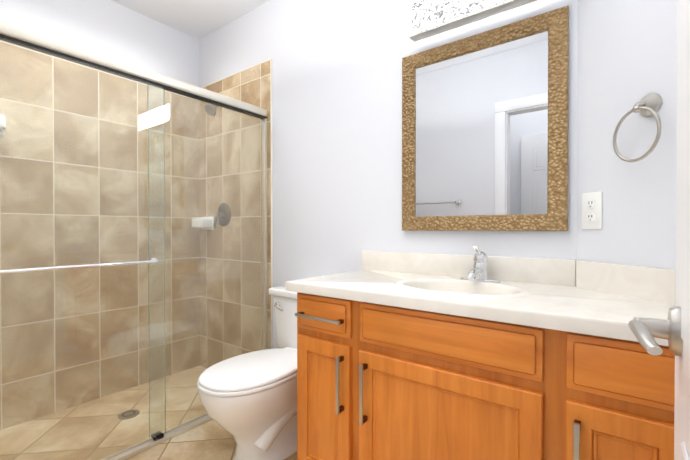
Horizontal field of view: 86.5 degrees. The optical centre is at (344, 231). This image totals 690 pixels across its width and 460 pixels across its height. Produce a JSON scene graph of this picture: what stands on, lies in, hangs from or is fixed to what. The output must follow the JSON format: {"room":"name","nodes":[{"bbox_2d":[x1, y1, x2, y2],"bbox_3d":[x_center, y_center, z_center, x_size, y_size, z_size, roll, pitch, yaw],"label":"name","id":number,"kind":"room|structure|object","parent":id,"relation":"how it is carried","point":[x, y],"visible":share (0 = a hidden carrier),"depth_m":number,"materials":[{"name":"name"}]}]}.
{"room":"bathroom","nodes":[
{"label":"bathroom","id":0,"kind":"room"},
{"bbox_2d":[0,0,198,86],"bbox_3d":[-1.971,-0.217,1.865,0.100,2.550,2.820,0,1,37],"label":"wall","id":1,"kind":"structure","parent":0,"point":[112,29],"depth_m":2.39,"materials":[{"name":"white paint"}]},
{"bbox_2d":[0,40,199,428],"bbox_3d":[-1.644,-0.024,2.208,0.008,2.157,1.680,0,1,37],"label":"tiled wall","id":2,"kind":"structure","parent":1,"relation":"attached to","point":[66,123],"depth_m":2.27,"materials":[{"name":"beige tile"}]},
{"bbox_2d":[0,114,5,135],"bbox_3d":[-1.833,-0.562,1.868,0.095,0.100,0.170,0,1,37],"label":"shelf","id":3,"kind":"object","parent":2,"relation":"attached to","point":[3,119],"depth_m":1.89,"materials":[{"name":"white ceramic"}]},
{"bbox_2d":[0,366,296,459],"bbox_3d":[-0.795,1.114,1.045,2.978,0.100,2.920,0,1,37],"label":"floor","id":4,"kind":"structure","parent":0,"point":[212,439],"depth_m":1.94,"materials":[{"name":"tile"}]},
{"bbox_2d":[118,409,139,419],"bbox_3d":[-1.248,1.052,2.117,0.110,0.006,0.110,0,1,37],"label":"shower drain","id":5,"kind":"object","parent":4,"relation":"on","point":[129,412],"depth_m":2.11,"materials":[{"name":"silver metal"}]},
{"bbox_2d":[0,21,267,459],"bbox_3d":[-1.002,0.136,1.722,0.098,1.846,1.663,0,1,37],"label":"shower door","id":6,"kind":"structure","parent":4,"relation":"on","point":[23,37],"depth_m":1.73,"materials":[{"name":"clear glass"}]},
{"bbox_2d":[197,286,296,459],"bbox_3d":[-0.352,0.689,1.805,0.464,0.738,0.756,0,1,37],"label":"toilet","id":7,"kind":"object","parent":4,"relation":"on","point":[248,401],"visible":0.67,"depth_m":1.64,"materials":[{"name":"white ceramic"}]},
{"bbox_2d":[285,246,674,459],"bbox_3d":[0.409,0.559,1.341,1.222,1.006,0.585,0,1,37],"label":"bathroom vanity","id":8,"kind":"object","parent":4,"relation":"on","point":[479,355],"visible":0.96,"depth_m":1.11,"materials":[{"name":"brown wood"}]},
{"bbox_2d":[460,246,500,282],"bbox_3d":[0.521,0.128,1.453,0.160,0.146,0.161,0,1,37],"label":"faucet","id":9,"kind":"object","parent":8,"relation":"on","point":[479,272],"depth_m":1.46,"materials":[{"name":"silver metal"}]},
{"bbox_2d":[111,0,268,39],"bbox_3d":[-0.795,-1.536,1.024,2.978,0.100,2.920,0,1,37],"label":"ceiling","id":10,"kind":"structure","parent":0,"point":[199,19],"depth_m":2.50,"materials":[{"name":"white paint"}]},
{"bbox_2d":[199,0,577,348],"bbox_3d":[-0.145,-0.220,2.186,2.620,2.550,0.100,0,1,37],"label":"wall","id":11,"kind":"structure","parent":0,"point":[336,136],"depth_m":2.02,"materials":[{"name":"white paint"}]},
{"bbox_2d":[199,61,270,367],"bbox_3d":[-0.805,-0.027,2.621,0.827,2.157,0.008,0,1,37],"label":"tiled wall","id":12,"kind":"structure","parent":11,"relation":"attached to","point":[251,86],"depth_m":2.59,"materials":[{"name":"beige tile"}]},
{"bbox_2d":[192,216,213,229],"bbox_3d":[-1.073,-0.064,2.759,0.170,0.100,0.095,0,1,37],"label":"shelf","id":13,"kind":"object","parent":12,"relation":"attached to","point":[208,219],"depth_m":2.72,"materials":[{"name":"white ceramic"}]},
{"bbox_2d":[204,103,217,115],"bbox_3d":[-0.864,-0.863,2.524,0.086,0.158,0.206,0,1,37],"label":"shower head","id":14,"kind":"object","parent":12,"relation":"attached to","point":[207,110],"depth_m":2.46},
{"bbox_2d":[213,203,230,227],"bbox_3d":[-0.904,-0.115,2.642,0.170,0.186,0.076,0,1,37],"label":"shower valve","id":15,"kind":"object","parent":12,"relation":"attached to","point":[223,209],"depth_m":2.64,"materials":[{"name":"silver metal"}]},
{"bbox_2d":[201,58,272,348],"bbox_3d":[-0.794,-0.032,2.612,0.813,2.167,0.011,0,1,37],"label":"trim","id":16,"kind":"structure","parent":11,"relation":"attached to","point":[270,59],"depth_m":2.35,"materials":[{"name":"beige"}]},
{"bbox_2d":[409,0,537,41],"bbox_3d":[0.567,-0.971,1.526,0.627,0.162,0.077,0,1,37],"label":"sconce","id":17,"kind":"object","parent":11,"relation":"attached to","point":[429,18],"visible":1,"depth_m":1.58,"materials":[{"name":"white glass"}]},
{"bbox_2d":[402,5,568,230],"bbox_3d":[0.555,-0.421,1.573,0.690,0.834,0.026,0,1,37],"label":"mirror","id":18,"kind":"object","parent":11,"relation":"attached to","point":[485,121],"visible":0.98,"depth_m":1.53,"materials":[{"name":"gold metal"}]},
{"bbox_2d":[577,0,676,268],"bbox_3d":[0.951,-0.212,1.185,0.100,2.550,0.420,0,0,-13],"label":"wall","id":19,"kind":"structure","parent":0,"point":[627,55],"depth_m":1.17,"materials":[{"name":"white paint"}]},
{"bbox_2d":[582,191,601,228],"bbox_3d":[0.869,-0.074,1.295,0.009,0.130,0.080,0,0,-13],"label":"electrical outlet","id":20,"kind":"object","parent":19,"relation":"attached to","point":[591,210],"visible":1,"depth_m":1.29,"materials":[{"name":"white plastic"}]},
{"bbox_2d":[613,93,661,161],"bbox_3d":[0.870,-0.312,1.094,0.117,0.207,0.123,0,1,37],"label":"towel ring","id":21,"kind":"object","parent":19,"relation":"attached to","point":[649,104],"visible":1,"depth_m":1.08,"materials":[{"name":"silver metal"}]},
{"bbox_3d":[-1.079,-0.208,0.660,2.778,2.550,0.100,0,1,37],"label":"wall","id":22,"kind":"structure","parent":0,"visible":0},
{"bbox_2d":[674,0,689,459],"bbox_3d":[0.276,0.053,0.230,0.047,2.025,0.810,0,1,37],"label":"door","id":23,"kind":"structure","parent":22,"relation":"in","point":[682,387],"depth_m":0.47,"materials":[{"name":"white paint"}]},
{"bbox_2d":[628,306,682,355],"bbox_3d":[0.423,0.139,0.502,0.058,0.068,0.137,0,1,37],"label":"door handle","id":24,"kind":"object","parent":23,"relation":"attached to","point":[645,331],"depth_m":0.50,"materials":[{"name":"silver metal"}]}
]}

